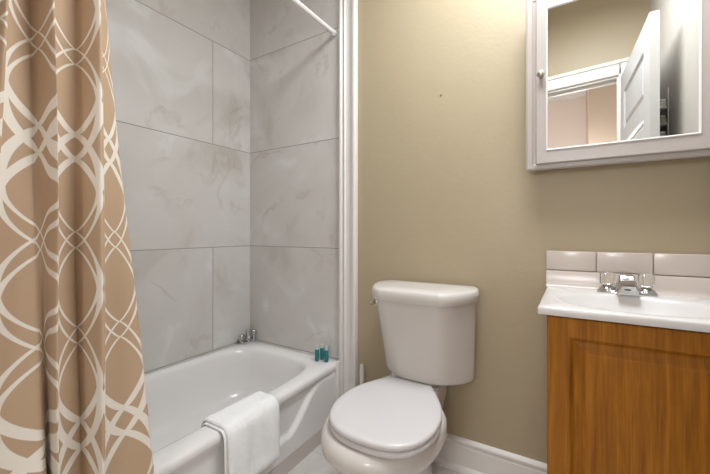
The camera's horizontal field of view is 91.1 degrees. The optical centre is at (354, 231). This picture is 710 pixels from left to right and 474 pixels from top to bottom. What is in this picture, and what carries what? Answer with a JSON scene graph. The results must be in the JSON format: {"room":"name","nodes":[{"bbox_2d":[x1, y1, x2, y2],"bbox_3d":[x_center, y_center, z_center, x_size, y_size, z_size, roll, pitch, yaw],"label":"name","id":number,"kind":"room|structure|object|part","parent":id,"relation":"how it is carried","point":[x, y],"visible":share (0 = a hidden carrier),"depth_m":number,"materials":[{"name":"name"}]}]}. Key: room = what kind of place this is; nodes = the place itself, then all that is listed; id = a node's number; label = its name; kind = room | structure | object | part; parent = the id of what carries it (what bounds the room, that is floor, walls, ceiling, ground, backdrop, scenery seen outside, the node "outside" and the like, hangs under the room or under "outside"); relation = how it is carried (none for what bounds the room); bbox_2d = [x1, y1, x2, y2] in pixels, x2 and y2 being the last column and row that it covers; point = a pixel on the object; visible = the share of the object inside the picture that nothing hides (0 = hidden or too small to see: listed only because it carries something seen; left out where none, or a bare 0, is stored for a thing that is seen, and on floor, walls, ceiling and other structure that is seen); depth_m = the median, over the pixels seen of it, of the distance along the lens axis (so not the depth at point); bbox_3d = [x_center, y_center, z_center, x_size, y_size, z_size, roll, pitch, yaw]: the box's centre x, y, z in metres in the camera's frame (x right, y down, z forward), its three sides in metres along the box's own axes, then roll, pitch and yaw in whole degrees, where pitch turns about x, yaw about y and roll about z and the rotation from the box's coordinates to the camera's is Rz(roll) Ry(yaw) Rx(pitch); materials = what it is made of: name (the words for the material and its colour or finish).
{"room":"bathroom","nodes":[
{"label":"bathroom","id":0,"kind":"room"},
{"bbox_2d":[105,0,249,374],"bbox_3d":[-1.292,-0.305,1.449,0.100,2.750,2.088,0,0,32],"label":"wall","id":1,"kind":"structure","parent":0,"point":[180,69],"depth_m":1.92,"materials":[{"name":"tile"}]},
{"bbox_2d":[288,444,461,473],"bbox_3d":[-0.364,1.100,-0.310,3.538,0.060,4.288,0,0,32],"label":"floor","id":2,"kind":"structure","parent":0,"point":[315,462],"depth_m":1.58,"materials":[{"name":"tile"}]},
{"bbox_2d":[144,341,335,473],"bbox_3d":[-0.767,0.852,1.452,0.785,0.289,1.523,0,0,32],"label":"bathtub","id":3,"kind":"object","parent":2,"relation":"on","point":[180,396],"visible":0.59,"depth_m":1.77,"materials":[{"name":"white ceramic"}]},
{"bbox_2d":[201,391,279,473],"bbox_3d":[-0.444,0.808,1.365,0.174,0.254,0.279,0,0,32],"label":"towel","id":4,"kind":"object","parent":3,"relation":"on","point":[249,427],"visible":0.96,"depth_m":1.33,"materials":[{"name":"white fabric"}]},
{"bbox_2d":[239,329,256,344],"bbox_3d":[-0.673,0.665,2.220,0.091,0.086,0.118,0,0,32],"label":"faucet","id":5,"kind":"object","parent":3,"relation":"on","point":[247,337],"visible":1,"depth_m":2.22,"materials":[{"name":"silver metal"}]},
{"bbox_3d":[-0.717,0.673,2.199,0.038,0.045,0.036,0,0,32],"label":"handle","id":6,"kind":"part","parent":5,"relation":"part of","materials":[{"name":"silver metal"}]},
{"bbox_3d":[-0.686,0.701,2.230,0.056,0.014,0.095,0,0,32],"label":"plate","id":7,"kind":"part","parent":5,"relation":"part of","materials":[{"name":"silver metal"}]},
{"bbox_3d":[-0.680,0.659,2.204,0.040,0.074,0.096,0,0,-13],"label":"spout","id":8,"kind":"part","parent":5,"relation":"part of","materials":[{"name":"silver metal"}]},
{"bbox_3d":[-0.656,0.666,2.258,0.038,0.067,0.036,0,0,32],"label":"handle","id":9,"kind":"part","parent":5,"relation":"part of","materials":[{"name":"silver metal"}]},
{"bbox_2d":[315,345,318,361],"bbox_3d":[-0.208,0.664,1.908,0.024,0.086,0.024,0,0,32],"label":"toiletry bottle","id":10,"kind":"object","parent":3,"relation":"on","point":[316,346],"visible":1,"depth_m":1.90,"materials":[{"name":"teal plastic"}]},
{"bbox_2d":[320,343,323,359],"bbox_3d":[-0.183,0.664,1.934,0.024,0.086,0.024,0,0,32],"label":"toiletry bottle","id":11,"kind":"object","parent":3,"relation":"on","point":[322,344],"visible":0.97,"depth_m":1.93,"materials":[{"name":"teal plastic"}]},
{"bbox_2d":[324,346,328,362],"bbox_3d":[-0.156,0.664,1.894,0.024,0.086,0.024,0,0,32],"label":"toiletry bottle","id":12,"kind":"object","parent":3,"relation":"on","point":[326,352],"visible":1,"depth_m":1.89,"materials":[{"name":"teal plastic"}]},
{"bbox_2d":[360,364,363,384],"bbox_3d":[0.035,0.870,1.764,0.100,0.401,0.100,0,0,32],"label":"toilet brush","id":13,"kind":"object","parent":2,"relation":"on","point":[361,365],"visible":0.19,"depth_m":1.76,"materials":[{"name":"white plastic"}]},
{"bbox_2d":[321,280,478,473],"bbox_3d":[0.172,0.652,1.325,0.468,0.836,0.693,0,0,31],"label":"toilet","id":14,"kind":"object","parent":2,"relation":"on","point":[395,423],"visible":1,"depth_m":1.35,"materials":[{"name":"white ceramic"}]},
{"bbox_3d":[0.082,0.306,1.514,0.035,0.026,0.021,0,0,31],"label":"flush lever","id":15,"kind":"part","parent":14,"relation":"part of","materials":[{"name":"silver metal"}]},
{"bbox_3d":[0.125,0.657,1.260,0.384,0.019,0.471,0,0,31],"label":"seat","id":16,"kind":"part","parent":14,"relation":"part of","materials":[{"name":"white plastic"}]},
{"bbox_3d":[0.125,0.633,1.260,0.386,0.024,0.473,0,0,31],"label":"seat lid","id":17,"kind":"part","parent":14,"relation":"part of","materials":[{"name":"white plastic"}]},
{"bbox_3d":[0.278,0.260,1.501,0.467,0.052,0.282,0,0,31],"label":"tank lid","id":18,"kind":"part","parent":14,"relation":"part of","materials":[{"name":"white ceramic"}]},
{"bbox_3d":[0.278,0.451,1.501,0.440,0.342,0.254,0,0,31],"label":"tank","id":19,"kind":"part","parent":14,"relation":"part of","materials":[{"name":"white ceramic"}]},
{"bbox_2d":[547,315,709,473],"bbox_3d":[0.864,0.654,1.073,0.456,0.832,0.436,0,0,32],"label":"vanity cabinet","id":20,"kind":"object","parent":2,"relation":"on","point":[623,398],"visible":0.77,"depth_m":0.91,"materials":[{"name":"brown wood"}]},
{"bbox_2d":[538,270,709,332],"bbox_3d":[0.858,0.233,1.066,0.500,0.166,0.457,0,0,32],"label":"washbasin","id":21,"kind":"object","parent":20,"relation":"in","point":[682,303],"visible":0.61,"depth_m":1.13,"materials":[{"name":"white ceramic"}]},
{"bbox_2d":[597,272,657,296],"bbox_3d":[0.922,0.177,1.179,0.168,0.072,0.096,0,0,32],"label":"faucet","id":22,"kind":"object","parent":21,"relation":"on","point":[626,284],"visible":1,"depth_m":1.17,"materials":[{"name":"silver metal"}]},
{"bbox_3d":[0.887,0.194,1.224,0.050,0.018,0.050,0,0,32],"label":"handle","id":23,"kind":"part","parent":22,"relation":"part of","materials":[{"name":"silver metal"}]},
{"bbox_3d":[0.887,0.164,1.224,0.046,0.045,0.046,0,0,32],"label":"clear knob","id":24,"kind":"part","parent":22,"relation":"part of","materials":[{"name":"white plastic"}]},
{"bbox_3d":[0.921,0.175,1.177,0.072,0.056,0.088,0,0,32],"label":"spout","id":25,"kind":"part","parent":22,"relation":"part of","materials":[{"name":"silver metal"}]},
{"bbox_3d":[0.932,0.206,1.196,0.168,0.014,0.056,0,0,32],"label":"plate","id":26,"kind":"part","parent":22,"relation":"part of","materials":[{"name":"silver metal"}]},
{"bbox_3d":[0.977,0.164,1.168,0.046,0.045,0.046,0,0,32],"label":"clear knob","id":27,"kind":"part","parent":22,"relation":"part of","materials":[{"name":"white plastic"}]},
{"bbox_3d":[0.977,0.194,1.168,0.050,0.018,0.050,0,0,32],"label":"handle","id":28,"kind":"part","parent":22,"relation":"part of","materials":[{"name":"silver metal"}]},
{"bbox_2d":[250,0,709,463],"bbox_3d":[0.279,-0.305,1.757,2.438,2.750,0.100,0,0,32],"label":"wall","id":29,"kind":"structure","parent":0,"point":[447,194],"depth_m":1.63,"materials":[{"name":"beige paint"}]},
{"bbox_2d":[268,428,321,473],"bbox_3d":[-0.478,1.033,1.255,0.026,0.074,1.492,0,0,30],"label":"trim","id":30,"kind":"structure","parent":29,"relation":"attached to","point":[306,448],"depth_m":1.61,"materials":[{"name":"wood"}]},
{"bbox_2d":[290,0,336,36],"bbox_3d":[-0.517,-1.105,1.294,0.034,0.034,1.526,0,0,32],"label":"shower rod","id":31,"kind":"object","parent":29,"relation":"attached to","point":[333,32],"visible":1,"depth_m":1.78,"materials":[{"name":"white metal"}]},
{"bbox_3d":[-0.908,-1.095,0.668,0.052,0.052,0.004,0,0,32],"label":"curtain ring","id":32,"kind":"object","parent":31,"relation":"hanging from","visible":0},
{"bbox_2d":[0,0,153,473],"bbox_3d":[-0.726,-0.037,0.813,0.252,2.075,0.476,0,0,32],"label":"shower curtain","id":33,"kind":"object","parent":32,"relation":"hanging from","point":[73,398],"visible":1,"depth_m":0.85,"materials":[{"name":"fabric"}]},
{"bbox_2d":[335,360,339,399],"bbox_3d":[-0.094,0.884,1.884,0.020,0.372,0.024,0,0,32],"label":"trim","id":34,"kind":"structure","parent":29,"relation":"attached to","point":[337,370],"depth_m":1.87,"materials":[{"name":"white paint"}]},
{"bbox_2d":[339,0,357,395],"bbox_3d":[-0.039,-0.305,1.881,0.110,2.750,0.028,0,0,32],"label":"trim","id":35,"kind":"structure","parent":29,"relation":"attached to","point":[348,9],"depth_m":1.88,"materials":[{"name":"white paint"}]},
{"bbox_2d":[432,433,546,473],"bbox_3d":[0.393,0.999,1.609,0.911,0.143,0.030,0,0,32],"label":"baseboard","id":36,"kind":"structure","parent":29,"relation":"attached to","point":[458,454],"depth_m":1.51,"materials":[{"name":"white paint"}]},
{"bbox_2d":[526,0,709,170],"bbox_3d":[0.912,-0.570,1.218,0.563,0.665,0.142,0,0,32],"label":"upper cabinet","id":37,"kind":"object","parent":29,"relation":"attached to","point":[608,82],"visible":1,"depth_m":1.19,"materials":[{"name":"white paint"}]},
{"bbox_3d":[0.690,-0.584,1.291,0.027,0.027,0.030,0,0,32],"label":"knob","id":38,"kind":"part","parent":37,"relation":"part of","materials":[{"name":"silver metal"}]},
{"bbox_2d":[546,251,709,277],"bbox_3d":[0.974,0.112,1.254,0.500,0.076,0.016,0,0,32],"label":"backsplash","id":39,"kind":"structure","parent":29,"relation":"attached to","point":[686,265],"depth_m":1.24,"materials":[{"name":"tile"}]}
]}

